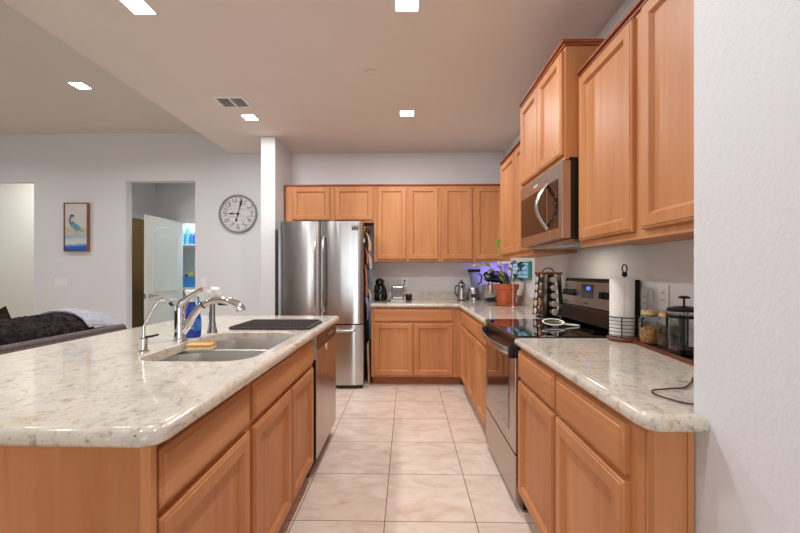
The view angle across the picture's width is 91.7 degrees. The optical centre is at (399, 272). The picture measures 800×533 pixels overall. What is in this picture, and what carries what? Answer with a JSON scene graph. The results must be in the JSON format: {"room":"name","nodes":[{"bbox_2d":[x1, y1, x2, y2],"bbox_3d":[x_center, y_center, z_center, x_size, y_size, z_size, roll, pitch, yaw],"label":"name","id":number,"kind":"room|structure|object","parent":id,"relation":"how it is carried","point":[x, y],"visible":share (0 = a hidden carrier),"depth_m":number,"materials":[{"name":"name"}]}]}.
{"room":"kitchen","nodes":[
{"label":"kitchen","id":0,"kind":"room"},
{"bbox_2d":[0,184,142,317],"bbox_3d":[-5.471,-0.274,5.815,2.750,3.048,1.370,0,0,1],"label":"wall","id":1,"kind":"structure","parent":0,"point":[16,200],"depth_m":6.42,"materials":[{"name":"paint"}]},
{"bbox_2d":[0,0,197,133],"bbox_3d":[-4.620,-1.873,0.763,4.734,0.150,8.760,0,0,1],"label":"ceiling","id":2,"kind":"structure","parent":0,"point":[36,66],"depth_m":3.91,"materials":[{"name":"paint"}]},
{"bbox_2d":[67,81,92,88],"bbox_3d":[-3.063,-1.795,3.716,0.147,0.006,0.147,0,0,1],"label":"recessed light","id":3,"kind":"object","parent":2,"relation":"in","point":[78,84],"visible":1,"depth_m":3.71,"materials":[{"name":"white plastic"}]},
{"bbox_2d":[70,83,90,88],"bbox_3d":[-3.063,-1.796,3.716,0.123,0.003,0.123,0,0,1],"label":"diffuser","id":4,"kind":"object","parent":3,"relation":"attached to","point":[78,85],"depth_m":3.71,"materials":[{"name":"white plastic"}]},
{"bbox_2d":[132,183,155,215],"bbox_3d":[-3.835,-0.274,5.560,0.070,3.048,0.920,0,0,1],"label":"wall","id":5,"kind":"structure","parent":0,"point":[143,194],"depth_m":5.77,"materials":[{"name":"paint"}]},
{"bbox_2d":[132,213,143,327],"bbox_3d":[-3.816,0.200,5.531,0.060,2.100,0.858,0,0,1],"label":"door","id":6,"kind":"structure","parent":5,"relation":"in","point":[137,224],"depth_m":5.63,"materials":[{"name":"beige paint"}]},
{"bbox_2d":[156,183,194,297],"bbox_3d":[-3.026,-0.274,6.056,1.670,3.048,0.100,0,0,1],"label":"wall","id":7,"kind":"structure","parent":0,"point":[174,201],"depth_m":6.01,"materials":[{"name":"paint"}]},
{"bbox_2d":[144,214,181,324],"bbox_3d":[-3.353,0.229,5.568,0.100,2.018,0.811,0,0,1],"label":"door","id":8,"kind":"structure","parent":7,"relation":"in","point":[162,236],"depth_m":5.48,"materials":[{"name":"paint"}]},
{"bbox_2d":[177,219,194,222],"bbox_3d":[-2.987,0.205,5.996,0.930,2.090,0.018,0,0,1],"label":"trim","id":9,"kind":"structure","parent":7,"relation":"attached to","point":[178,220],"depth_m":5.99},
{"bbox_2d":[183,223,194,307],"bbox_3d":[-3.208,-0.274,6.784,2.060,3.048,1.350,0,0,1],"label":"wall","id":10,"kind":"structure","parent":0,"point":[188,252],"depth_m":7.37,"materials":[{"name":"paint"}]},
{"bbox_2d":[183,244,194,246],"bbox_3d":[-3.203,-0.497,7.079,1.920,0.025,0.540,0,0,1],"label":"shelf","id":11,"kind":"object","parent":10,"relation":"attached to","point":[184,245],"depth_m":6.84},
{"bbox_2d":[185,226,189,243],"bbox_3d":[-3.815,-0.681,6.970,0.072,0.340,0.072,0,0,1],"label":"bottle","id":12,"kind":"object","parent":11,"relation":"on","point":[187,233],"visible":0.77,"depth_m":6.94,"materials":[{"name":"plastic"}]},
{"bbox_2d":[190,231,193,243],"bbox_3d":[-3.735,-0.631,6.968,0.072,0.240,0.072,0,0,1],"label":"bottle","id":13,"kind":"object","parent":11,"relation":"on","point":[191,234],"visible":0.79,"depth_m":6.94,"materials":[{"name":"blue plastic"}]},
{"bbox_3d":[-3.203,0.272,7.079,1.920,0.025,0.540,0,0,1],"label":"shelf","id":14,"kind":"object","parent":10,"relation":"attached to","visible":0},
{"bbox_2d":[183,276,194,287],"bbox_3d":[-3.749,0.159,7.034,0.370,0.198,0.330,0,0,1],"label":"basket","id":15,"kind":"object","parent":14,"relation":"on","point":[188,281],"visible":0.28,"depth_m":6.88,"materials":[{"name":"blue plastic"}]},
{"bbox_2d":[0,133,503,338],"bbox_3d":[-2.685,-0.274,5.029,8.450,3.047,0.120,0,0,1],"label":"wall","id":16,"kind":"structure","parent":0,"point":[100,170],"depth_m":4.97,"materials":[{"name":"paint"}]},
{"bbox_2d":[55,277,67,286],"bbox_3d":[-4.363,0.116,4.995,0.165,0.118,0.008,0,0,1],"label":"light switch","id":17,"kind":"object","parent":16,"relation":"attached to","point":[59,281],"visible":1,"depth_m":4.99,"materials":[{"name":"white plastic"}]},
{"bbox_2d":[63,203,89,251],"bbox_3d":[-4.141,-0.587,4.973,0.310,0.623,0.044,0,0,1],"label":"picture","id":18,"kind":"object","parent":16,"relation":"attached to","point":[76,216],"visible":1,"depth_m":4.96,"materials":[{"name":"paper"}]},
{"bbox_2d":[201,277,206,286],"bbox_3d":[-2.511,0.116,4.961,0.075,0.118,0.008,0,0,1],"label":"light switch","id":19,"kind":"object","parent":16,"relation":"attached to","point":[203,279],"visible":1,"depth_m":4.96,"materials":[{"name":"white plastic"}]},
{"bbox_2d":[219,194,257,232],"bbox_3d":[-2.061,-0.754,4.941,0.486,0.486,0.032,0,0,1],"label":"wall clock","id":20,"kind":"object","parent":16,"relation":"attached to","point":[237,213],"visible":1,"depth_m":4.94,"materials":[{"name":"white wood"}]},
{"bbox_2d":[285,184,373,225],"bbox_3d":[-0.837,-0.826,4.764,1.059,0.451,0.340,0,0,1],"label":"upper cabinet","id":21,"kind":"object","parent":16,"relation":"attached to","point":[309,202],"visible":0.86,"depth_m":4.61,"materials":[{"name":"brown wood"}]},
{"bbox_2d":[402,278,407,286],"bbox_3d":[0.059,0.120,4.915,0.075,0.118,0.008,0,0,1],"label":"outlet","id":22,"kind":"object","parent":16,"relation":"attached to","point":[403,279],"visible":0.71,"depth_m":4.91,"materials":[{"name":"white plastic"}]},
{"bbox_2d":[374,184,439,262],"bbox_3d":[0.087,-0.592,4.747,0.786,0.918,0.340,0,0,1],"label":"upper cabinet","id":23,"kind":"object","parent":16,"relation":"attached to","point":[406,216],"visible":1,"depth_m":4.59,"materials":[{"name":"brown wood"}]},
{"bbox_2d":[387,292,483,299],"bbox_3d":[0.483,0.287,4.901,1.600,0.098,0.021,0,0,1],"label":"backsplash","id":24,"kind":"structure","parent":16,"relation":"attached to","point":[416,295],"depth_m":4.89,"materials":[{"name":"beige stone"}]},
{"bbox_2d":[440,184,509,261],"bbox_3d":[0.892,-0.592,4.733,0.822,0.918,0.340,0,0,1],"label":"upper cabinet","id":25,"kind":"object","parent":16,"relation":"attached to","point":[469,213],"visible":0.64,"depth_m":4.58,"materials":[{"name":"brown wood"}]},
{"bbox_2d":[261,136,291,315],"bbox_3d":[-1.466,-0.137,4.697,0.160,2.774,0.740,0,0,1],"label":"wall column","id":26,"kind":"structure","parent":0,"point":[276,159],"depth_m":4.33,"materials":[{"name":"paint"}]},
{"bbox_2d":[2,0,624,153],"bbox_3d":[-0.395,-1.736,0.687,3.715,0.423,8.760,0,0,1],"label":"ceiling","id":27,"kind":"structure","parent":0,"point":[465,68],"depth_m":2.79,"materials":[{"name":"paint"}]},
{"bbox_2d":[119,0,158,15],"bbox_3d":[-1.495,-1.522,2.217,0.147,0.006,0.147,0,0,1],"label":"recessed light","id":28,"kind":"object","parent":27,"relation":"in","point":[136,7],"visible":1,"depth_m":2.22,"materials":[{"name":"white plastic"}]},
{"bbox_2d":[211,96,253,107],"bbox_3d":[-1.488,-1.520,3.457,0.280,0.010,0.230,0,0,1],"label":"ceiling vent","id":29,"kind":"object","parent":27,"relation":"in","point":[224,101],"visible":1,"depth_m":3.44,"materials":[{"name":"white metal"}]},
{"bbox_2d":[240,114,259,120],"bbox_3d":[-1.467,-1.522,3.797,0.147,0.006,0.147,0,0,1],"label":"recessed light","id":30,"kind":"object","parent":27,"relation":"in","point":[248,117],"visible":1,"depth_m":3.80,"materials":[{"name":"white plastic"}]},
{"bbox_2d":[242,115,257,119],"bbox_3d":[-1.467,-1.523,3.797,0.123,0.003,0.123,0,0,1],"label":"diffuser","id":31,"kind":"object","parent":30,"relation":"attached to","point":[247,117],"depth_m":3.80,"materials":[{"name":"white plastic"}]},
{"bbox_2d":[364,69,376,76],"bbox_3d":[-0.222,-1.520,2.945,0.096,0.010,0.096,0,0,1],"label":"sprinkler cover","id":32,"kind":"object","parent":27,"relation":"attached to","point":[369,72],"visible":1,"depth_m":2.94,"materials":[{"name":"paint"}]},
{"bbox_2d":[394,0,419,12],"bbox_3d":[0.040,-1.522,2.190,0.147,0.006,0.147,0,0,1],"label":"recessed light","id":33,"kind":"object","parent":27,"relation":"in","point":[399,5],"visible":1,"depth_m":2.21,"materials":[{"name":"white plastic"}]},
{"bbox_2d":[399,110,414,116],"bbox_3d":[0.067,-1.522,3.699,0.147,0.006,0.147,0,0,1],"label":"recessed light","id":34,"kind":"object","parent":27,"relation":"in","point":[404,113],"visible":1,"depth_m":3.70,"materials":[{"name":"white plastic"}]},
{"bbox_2d":[400,111,413,115],"bbox_3d":[0.067,-1.523,3.699,0.123,0.003,0.123,0,0,1],"label":"diffuser","id":35,"kind":"object","parent":34,"relation":"attached to","point":[403,113],"depth_m":3.70,"materials":[{"name":"white plastic"}]},
{"bbox_2d":[279,374,538,532],"bbox_3d":[-2.736,1.280,2.200,8.450,0.060,11.700,0,0,1],"label":"floor","id":36,"kind":"structure","parent":0,"point":[394,458],"depth_m":2.42,"materials":[{"name":"tile"}]},
{"bbox_2d":[0,324,126,354],"bbox_3d":[-2.504,0.809,1.185,0.950,0.879,3.380,0,0,1],"label":"couch","id":37,"kind":"object","parent":36,"relation":"on","point":[19,346],"visible":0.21,"depth_m":2.29,"materials":[{"name":"fabric"}]},
{"bbox_2d":[0,306,10,318],"bbox_3d":[-2.558,0.450,2.377,0.252,0.496,0.515,0,0,25],"label":"throw pillow","id":38,"kind":"object","parent":37,"relation":"on","point":[4,314],"visible":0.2,"depth_m":2.38,"materials":[{"name":"brown fabric"}]},
{"bbox_2d":[0,312,93,345],"bbox_3d":[-2.255,0.318,1.421,0.360,0.132,2.381,0,0,1],"label":"fur throw","id":39,"kind":"object","parent":37,"relation":"on","point":[25,328],"visible":0.95,"depth_m":2.26,"materials":[{"name":"black fur"}]},
{"bbox_2d":[39,308,120,326],"bbox_3d":[-2.228,0.325,2.703,0.388,0.183,0.333,0,0,1],"label":"throw","id":40,"kind":"object","parent":37,"relation":"on","point":[91,318],"visible":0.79,"depth_m":2.61,"materials":[{"name":"white fabric"}]},
{"bbox_2d":[0,445,155,532],"bbox_3d":[-0.900,0.814,1.951,0.750,0.870,2.192,0,0,1],"label":"island end panel","id":41,"kind":"object","parent":36,"relation":"on","point":[43,489],"visible":0.32,"depth_m":0.86,"materials":[{"name":"brown wood"}]},
{"bbox_2d":[156,385,249,532],"bbox_3d":[-0.842,0.814,1.139,0.615,0.870,0.527,0,0,1],"label":"base cabinet","id":42,"kind":"object","parent":36,"relation":"on","point":[203,471],"visible":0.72,"depth_m":1.10,"materials":[{"name":"brown wood"}]},
{"bbox_2d":[0,315,338,447],"bbox_3d":[-1.075,0.357,1.958,1.160,0.042,2.247,0,0,1],"label":"countertop","id":43,"kind":"structure","parent":42,"relation":"on","point":[98,390],"depth_m":1.17,"materials":[{"name":"beige stone"}]},
{"bbox_2d":[138,298,173,352],"bbox_3d":[-1.037,0.220,1.651,0.150,0.231,0.044,0,0,1],"label":"water tap","id":44,"kind":"object","parent":43,"relation":"on","point":[144,339],"visible":1,"depth_m":1.65,"materials":[{"name":"silver metal"}]},
{"bbox_2d":[184,289,201,337],"bbox_3d":[-1.093,0.210,2.039,0.096,0.251,0.063,0,0,1],"label":"spray bottle","id":45,"kind":"object","parent":43,"relation":"on","point":[195,331],"visible":0.6,"depth_m":2.02,"materials":[{"name":"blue plastic"}]},
{"bbox_2d":[172,287,245,341],"bbox_3d":[-0.941,0.203,1.917,0.360,0.265,0.068,0,0,1],"label":"kitchen faucet","id":46,"kind":"object","parent":43,"relation":"on","point":[182,326],"visible":1,"depth_m":1.90,"materials":[{"name":"silver metal"}]},
{"bbox_2d":[205,287,220,332],"bbox_3d":[-1.049,0.207,2.183,0.085,0.258,0.055,0,0,1],"label":"wand","id":47,"kind":"object","parent":43,"relation":"on","point":[214,291],"visible":0.83,"depth_m":2.17,"materials":[{"name":"silver metal"}]},
{"bbox_2d":[158,339,284,361],"bbox_3d":[-0.810,0.473,1.845,0.503,0.214,0.770,0,0,1],"label":"sink","id":48,"kind":"object","parent":43,"relation":"in","point":[233,349],"visible":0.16,"depth_m":1.84,"materials":[{"name":"metal"}]},
{"bbox_2d":[186,342,216,350],"bbox_3d":[-0.952,0.350,1.863,0.116,0.030,0.076,0,0,-5],"label":"sponge","id":49,"kind":"object","parent":48,"relation":"on","point":[192,346],"visible":1,"depth_m":1.83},
{"bbox_2d":[229,319,321,329],"bbox_3d":[-0.780,0.326,2.485,0.500,0.018,0.390,0,0,1],"label":"drying mat","id":50,"kind":"object","parent":43,"relation":"on","point":[255,324],"visible":1,"depth_m":2.41,"materials":[{"name":"black rubber"}]},
{"bbox_2d":[177,340,313,532],"bbox_3d":[-0.829,0.814,1.875,0.615,0.870,0.940,0,0,1],"label":"base cabinet","id":51,"kind":"object","parent":36,"relation":"on","point":[280,426],"visible":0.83,"depth_m":1.74,"materials":[{"name":"brown wood"}]},
{"bbox_2d":[306,323,335,476],"bbox_3d":[-0.812,0.817,2.699,0.618,0.864,0.652,0,0,1],"label":"dishwasher","id":52,"kind":"object","parent":36,"relation":"on","point":[324,344],"visible":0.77,"depth_m":2.58,"materials":[{"name":"grey metal"}]},
{"bbox_2d":[278,220,368,386],"bbox_3d":[-0.851,0.341,4.499,0.922,1.817,0.815,0,0,1],"label":"refrigerator","id":53,"kind":"object","parent":36,"relation":"on","point":[321,263],"visible":0.79,"depth_m":4.17,"materials":[{"name":"metal"}]},
{"bbox_2d":[365,265,367,295],"bbox_3d":[-0.374,0.080,4.317,0.020,0.340,0.140,0,0,1],"label":"paper sheet","id":54,"kind":"object","parent":53,"relation":"attached to","point":[365,265],"visible":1,"depth_m":4.31,"materials":[{"name":"orange paper"}]},
{"bbox_2d":[365,297,369,318],"bbox_3d":[-0.362,0.388,4.337,0.031,0.245,0.180,0,0,1],"label":"paper sheet","id":55,"kind":"object","parent":53,"relation":"attached to","point":[367,302],"visible":1,"depth_m":4.33,"materials":[{"name":"paper"}]},
{"bbox_2d":[366,232,370,250],"bbox_3d":[-0.352,-0.350,4.377,0.040,0.200,0.180,0,0,1],"label":"paper sheet","id":56,"kind":"object","parent":53,"relation":"attached to","point":[369,241],"visible":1,"depth_m":4.36,"materials":[{"name":"beige paper"}]},
{"bbox_2d":[367,339,371,383],"bbox_3d":[-0.353,1.022,4.527,0.035,0.455,0.320,0,0,1],"label":"cutting board","id":57,"kind":"object","parent":36,"relation":"on","point":[369,341],"visible":0.79,"depth_m":4.37,"materials":[{"name":"brown wood"}]},
{"bbox_2d":[371,307,459,383],"bbox_3d":[0.185,0.814,4.593,0.994,0.870,0.645,0,0,1],"label":"base cabinet","id":58,"kind":"object","parent":36,"relation":"on","point":[410,345],"visible":0.97,"depth_m":4.28,"materials":[{"name":"brown wood"}]},
{"bbox_2d":[370,300,560,324],"bbox_3d":[0.477,0.357,3.854,1.624,0.042,2.113,0,0,1],"label":"countertop","id":59,"kind":"structure","parent":58,"relation":"on","point":[481,310],"depth_m":3.89,"materials":[{"name":"beige stone"}]},
{"bbox_2d":[374,278,386,300],"bbox_3d":[-0.234,0.199,4.695,0.157,0.273,0.191,0,0,1],"label":"kitchen appliance","id":60,"kind":"object","parent":59,"relation":"on","point":[380,291],"visible":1,"depth_m":4.64,"materials":[{"name":"black plastic"}]},
{"bbox_2d":[391,280,405,300],"bbox_3d":[-0.018,0.208,4.749,0.172,0.254,0.274,0,0,1],"label":"toaster","id":61,"kind":"object","parent":59,"relation":"on","point":[397,290],"visible":0.99,"depth_m":4.62,"materials":[{"name":"metal"}]},
{"bbox_2d":[405,294,412,300],"bbox_3d":[0.108,0.299,4.749,0.094,0.072,0.094,0,0,1],"label":"cup","id":62,"kind":"object","parent":59,"relation":"on","point":[408,296],"visible":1,"depth_m":4.72,"materials":[{"name":"glass"}]},
{"bbox_2d":[454,280,465,299],"bbox_3d":[0.751,0.210,4.780,0.116,0.250,0.136,0,0,43],"label":"kettle","id":63,"kind":"object","parent":59,"relation":"on","point":[461,292],"visible":1,"depth_m":4.75,"materials":[{"name":"silver metal"}]},
{"bbox_2d":[467,269,481,300],"bbox_3d":[0.921,0.145,4.789,0.189,0.381,0.180,0,0,1],"label":"blender","id":64,"kind":"object","parent":59,"relation":"on","point":[473,294],"visible":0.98,"depth_m":4.74,"materials":[{"name":"metal"}]},
{"bbox_2d":[468,272,478,287],"bbox_3d":[0.912,0.084,4.794,0.136,0.190,0.136,0,0,1],"label":"jar","id":65,"kind":"object","parent":64,"relation":"on","point":[473,276],"depth_m":4.74,"materials":[{"name":"clear glass"}]},
{"bbox_2d":[482,271,508,301],"bbox_3d":[1.125,0.154,4.580,0.315,0.362,0.200,0,0,1],"label":"stand mixer","id":66,"kind":"object","parent":59,"relation":"on","point":[488,291],"visible":0.73,"depth_m":4.52,"materials":[{"name":"silver metal"}]},
{"bbox_2d":[482,285,496,298],"bbox_3d":[1.068,0.222,4.582,0.200,0.165,0.200,0,0,1],"label":"bowl","id":67,"kind":"object","parent":66,"relation":"on","point":[488,291],"depth_m":4.50,"materials":[{"name":"metal"}]},
{"bbox_2d":[472,239,524,305],"bbox_3d":[1.018,-0.003,4.028,0.536,0.677,0.317,0,0,10],"label":"potted plant","id":68,"kind":"object","parent":59,"relation":"on","point":[506,294],"visible":0.94,"depth_m":3.96,"materials":[{"name":"green plant"}]},
{"bbox_2d":[533,267,562,318],"bbox_3d":[1.121,0.146,2.935,0.176,0.377,0.176,0,0,-5],"label":"spice rack","id":69,"kind":"object","parent":59,"relation":"on","point":[545,307],"visible":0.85,"depth_m":2.87,"materials":[{"name":"black plastic"}]},
{"bbox_2d":[533,308,540,313],"bbox_3d":[1.039,0.286,2.928,0.051,0.051,0.052,0,0,-5],"label":"spice jar","id":70,"kind":"object","parent":69,"relation":"on","point":[536,310],"visible":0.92,"depth_m":2.91,"materials":[{"name":"glass"}]},
{"bbox_2d":[534,300,540,306],"bbox_3d":[1.043,0.227,2.928,0.051,0.051,0.052,0,0,-5],"label":"spice jar","id":71,"kind":"object","parent":69,"relation":"in","point":[536,302],"visible":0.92,"depth_m":2.91,"materials":[{"name":"orange glass"}]},
{"bbox_2d":[534,292,541,298],"bbox_3d":[1.047,0.168,2.929,0.051,0.051,0.052,0,0,-5],"label":"spice jar","id":72,"kind":"object","parent":69,"relation":"in","point":[537,295],"visible":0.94,"depth_m":2.91,"materials":[{"name":"glass"}]},
{"bbox_2d":[535,284,541,290],"bbox_3d":[1.050,0.109,2.929,0.051,0.051,0.052,0,0,-5],"label":"spice jar","id":73,"kind":"object","parent":69,"relation":"in","point":[538,287],"visible":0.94,"depth_m":2.91,"materials":[{"name":"glass"}]},
{"bbox_2d":[535,276,541,282],"bbox_3d":[1.054,0.050,2.929,0.051,0.051,0.052,0,0,-5],"label":"spice jar","id":74,"kind":"object","parent":69,"relation":"in","point":[538,279],"visible":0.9,"depth_m":2.91,"materials":[{"name":"glass"}]},
{"bbox_2d":[548,276,556,282],"bbox_3d":[1.127,0.050,2.868,0.052,0.051,0.051,0,0,-5],"label":"spice jar","id":75,"kind":"object","parent":69,"relation":"in","point":[552,279],"visible":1,"depth_m":2.85,"materials":[{"name":"silver metal"}]},
{"bbox_2d":[549,284,556,290],"bbox_3d":[1.127,0.109,2.865,0.052,0.051,0.051,0,0,-5],"label":"spice jar","id":76,"kind":"object","parent":69,"relation":"in","point":[552,287],"visible":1,"depth_m":2.84,"materials":[{"name":"silver metal"}]},
{"bbox_2d":[549,309,557,315],"bbox_3d":[1.128,0.286,2.853,0.052,0.051,0.051,0,0,-5],"label":"spice jar","id":77,"kind":"object","parent":69,"relation":"on","point":[553,312],"visible":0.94,"depth_m":2.83,"materials":[{"name":"silver metal"}]},
{"bbox_2d":[549,301,557,307],"bbox_3d":[1.128,0.227,2.857,0.052,0.051,0.051,0,0,-5],"label":"spice jar","id":78,"kind":"object","parent":69,"relation":"in","point":[554,304],"visible":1,"depth_m":2.83,"materials":[{"name":"silver metal"}]},
{"bbox_2d":[549,292,557,298],"bbox_3d":[1.128,0.168,2.861,0.052,0.051,0.051,0,0,-5],"label":"spice jar","id":79,"kind":"object","parent":69,"relation":"in","point":[553,295],"visible":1,"depth_m":2.84,"materials":[{"name":"silver metal"}]},
{"bbox_2d":[455,307,462,376],"bbox_3d":[0.959,0.814,4.509,0.681,0.870,0.748,0,0,1],"label":"cabinet filler","id":80,"kind":"object","parent":36,"relation":"on","point":[458,323],"visible":0.15,"depth_m":4.28,"materials":[{"name":"brown wood"}]},
{"bbox_2d":[461,310,477,407],"bbox_3d":[0.960,0.814,3.671,0.648,0.870,0.923,0,0,1],"label":"base cabinet","id":81,"kind":"object","parent":36,"relation":"on","point":[469,338],"visible":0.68,"depth_m":3.61,"materials":[{"name":"brown wood"}]},
{"bbox_2d":[476,320,486,426],"bbox_3d":[0.948,0.814,2.998,0.648,0.870,0.419,0,0,1],"label":"base cabinet","id":82,"kind":"object","parent":36,"relation":"on","point":[481,406],"visible":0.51,"depth_m":3.05,"materials":[{"name":"brown wood"}]},
{"bbox_2d":[518,349,558,532],"bbox_3d":[0.926,0.814,1.763,0.648,0.870,0.505,0,0,1],"label":"base cabinet","id":83,"kind":"object","parent":36,"relation":"on","point":[537,413],"visible":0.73,"depth_m":1.73,"materials":[{"name":"brown wood"}]},
{"bbox_2d":[482,278,639,509],"bbox_3d":[0.897,0.642,2.404,0.713,1.214,0.765,0,0,1],"label":"range","id":84,"kind":"object","parent":36,"relation":"on","point":[586,300],"visible":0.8,"depth_m":2.30,"materials":[{"name":"silver metal"}]},
{"bbox_2d":[485,319,607,338],"bbox_3d":[0.889,0.338,2.404,0.568,0.018,0.765,0,0,1],"label":"cooktop","id":85,"kind":"object","parent":84,"relation":"in","point":[510,328],"depth_m":2.26,"materials":[{"name":"black glass"}]},
{"bbox_2d":[542,318,579,325],"bbox_3d":[0.994,0.306,2.399,0.228,0.041,0.087,0,0,1],"label":"spoon rest","id":86,"kind":"object","parent":84,"relation":"on","point":[551,322],"visible":1,"depth_m":2.40,"materials":[{"name":"white ceramic"}]},
{"bbox_2d":[542,318,564,325],"bbox_3d":[0.948,0.306,2.400,0.136,0.040,0.087,0,0,1],"label":"bowl","id":87,"kind":"object","parent":86,"relation":"on","point":[551,322],"depth_m":2.41,"materials":[{"name":"white ceramic"}]},
{"bbox_2d":[556,374,645,532],"bbox_3d":[0.916,0.814,1.234,0.648,0.870,0.549,0,0,1],"label":"base cabinet","id":88,"kind":"object","parent":36,"relation":"on","point":[601,453],"visible":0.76,"depth_m":1.19,"materials":[{"name":"brown wood"}]},
{"bbox_2d":[514,338,708,432],"bbox_3d":[0.916,0.357,1.459,0.659,0.042,1.115,0,0,1],"label":"countertop","id":89,"kind":"structure","parent":88,"relation":"on","point":[623,376],"depth_m":1.28,"materials":[{"name":"beige stone"}]},
{"bbox_2d":[606,264,639,342],"bbox_3d":[1.120,0.145,1.935,0.160,0.379,0.160,0,0,1],"label":"paper towel holder","id":90,"kind":"object","parent":89,"relation":"on","point":[627,339],"visible":0.62,"depth_m":1.88,"materials":[{"name":"black metal"}]},
{"bbox_2d":[609,277,634,336],"bbox_3d":[1.106,0.168,1.935,0.116,0.292,0.088,0,0,1],"label":"paper towel roll","id":91,"kind":"object","parent":90,"relation":"in","point":[621,289],"visible":0.89,"depth_m":1.90,"materials":[{"name":"white paper"}]},
{"bbox_2d":[608,315,639,338],"bbox_3d":[1.120,0.265,1.935,0.150,0.100,0.150,0,0,1],"label":"wire basket","id":92,"kind":"object","parent":90,"relation":"on","point":[610,336],"depth_m":1.88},
{"bbox_2d":[633,340,693,365],"bbox_3d":[1.135,0.328,1.566,0.174,0.015,0.572,0,0,1],"label":"tray","id":93,"kind":"object","parent":89,"relation":"on","point":[686,359],"visible":0.26,"depth_m":1.56,"materials":[{"name":"brown wood"}]},
{"bbox_2d":[639,308,658,345],"bbox_3d":[1.160,0.247,1.799,0.088,0.165,0.092,0,0,20],"label":"glass jar","id":94,"kind":"object","parent":93,"relation":"on","point":[648,318],"visible":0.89,"depth_m":1.77,"materials":[{"name":"clear glass"}]},
{"bbox_2d":[657,311,667,348],"bbox_3d":[1.183,0.251,1.711,0.084,0.158,0.084,0,0,1],"label":"glass jar","id":95,"kind":"object","parent":93,"relation":"on","point":[661,322],"visible":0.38,"depth_m":1.70,"materials":[{"name":"clear glass"}]},
{"bbox_2d":[666,296,693,356],"bbox_3d":[1.131,0.210,1.540,0.131,0.237,0.147,0,0,1],"label":"press","id":96,"kind":"object","parent":93,"relation":"on","point":[679,319],"visible":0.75,"depth_m":1.51,"materials":[{"name":"clear glass"}]},
{"bbox_2d":[651,377,693,404],"bbox_3d":[0.801,0.331,1.108,0.187,0.005,0.283,0,0,13],"label":"power cord","id":97,"kind":"object","parent":89,"relation":"on","point":[686,386],"visible":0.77,"depth_m":1.09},
{"bbox_2d":[646,429,693,532],"bbox_3d":[0.665,0.814,0.956,0.115,0.870,0.012,0,0,1],"label":"cabinet end panel","id":98,"kind":"object","parent":36,"relation":"on","point":[669,455],"visible":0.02,"depth_m":0.95,"materials":[{"name":"brown wood"}]},
{"bbox_2d":[504,0,693,314],"bbox_3d":[1.388,-0.137,2.922,0.230,2.774,3.945,0,0,1],"label":"wall","id":99,"kind":"structure","parent":0,"point":[671,264],"depth_m":2.16,"materials":[{"name":"paint"}]},
{"bbox_2d":[497,261,531,279],"bbox_3d":[1.204,-0.033,4.129,0.178,0.195,0.700,0,0,1],"label":"sign","id":100,"kind":"object","parent":99,"relation":"attached to","point":[526,273],"visible":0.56,"depth_m":3.92,"materials":[{"name":"blue paper"}]},
{"bbox_2d":[515,295,558,309],"bbox_3d":[1.278,0.287,3.829,0.021,0.098,2.091,0,0,1],"label":"backsplash","id":101,"kind":"structure","parent":99,"relation":"attached to","point":[522,300],"depth_m":3.89,"materials":[{"name":"beige stone"}]},
{"bbox_2d":[500,140,576,258],"bbox_3d":[1.110,-0.591,3.241,0.333,0.916,0.917,0,0,1],"label":"upper cabinet","id":102,"kind":"object","parent":99,"relation":"attached to","point":[510,186],"visible":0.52,"depth_m":3.29,"materials":[{"name":"brown wood"}]},
{"bbox_2d":[519,39,604,188],"bbox_3d":[1.056,-0.905,2.402,0.412,0.621,0.786,0,0,1],"label":"upper cabinet","id":103,"kind":"object","parent":99,"relation":"attached to","point":[549,112],"visible":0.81,"depth_m":2.16,"materials":[{"name":"brown wood"}]},
{"bbox_2d":[521,160,606,249],"bbox_3d":[1.022,-0.378,2.403,0.478,0.432,0.750,0,0,1],"label":"microwave","id":104,"kind":"object","parent":103,"relation":"attached to","point":[550,203],"visible":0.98,"depth_m":2.21,"materials":[{"name":"silver metal"}]},
{"bbox_2d":[577,0,693,246],"bbox_3d":[1.079,-0.591,1.496,0.333,0.916,1.049,0,0,1],"label":"upper cabinet","id":105,"kind":"object","parent":99,"relation":"attached to","point":[636,89],"visible":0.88,"depth_m":1.52,"materials":[{"name":"brown wood"}]},
{"bbox_2d":[640,288,652,310],"bbox_3d":[1.251,0.140,1.978,0.008,0.120,0.110,0,0,1],"label":"outlet","id":106,"kind":"object","parent":99,"relation":"attached to","point":[646,295],"visible":0.91,"depth_m":1.97,"materials":[{"name":"white plastic"}]},
{"bbox_2d":[643,294,646,306],"bbox_3d":[1.249,0.140,1.978,0.002,0.068,0.034,0,0,1],"label":"socket","id":107,"kind":"object","parent":106,"relation":"attached to","point":[644,295],"depth_m":1.98,"materials":[{"name":"grey plastic"}]},
{"bbox_2d":[658,284,668,309],"bbox_3d":[1.249,0.115,1.843,0.008,0.120,0.078,0,0,1],"label":"outlet","id":108,"kind":"object","parent":99,"relation":"attached to","point":[663,290],"visible":0.95,"depth_m":1.84,"materials":[{"name":"white plastic"}]},
{"bbox_2d":[660,290,664,304],"bbox_3d":[1.246,0.115,1.843,0.002,0.068,0.034,0,0,1],"label":"socket","id":109,"kind":"object","parent":108,"relation":"attached to","point":[662,292],"depth_m":1.84,"materials":[{"name":"white plastic"}]},
{"bbox_2d":[694,0,799,532],"bbox_3d":[1.055,-0.137,-1.333,0.743,2.774,4.572,0,0,1],"label":"wall","id":110,"kind":"structure","parent":0,"point":[747,52],"depth_m":0.81,"materials":[{"name":"paint"}]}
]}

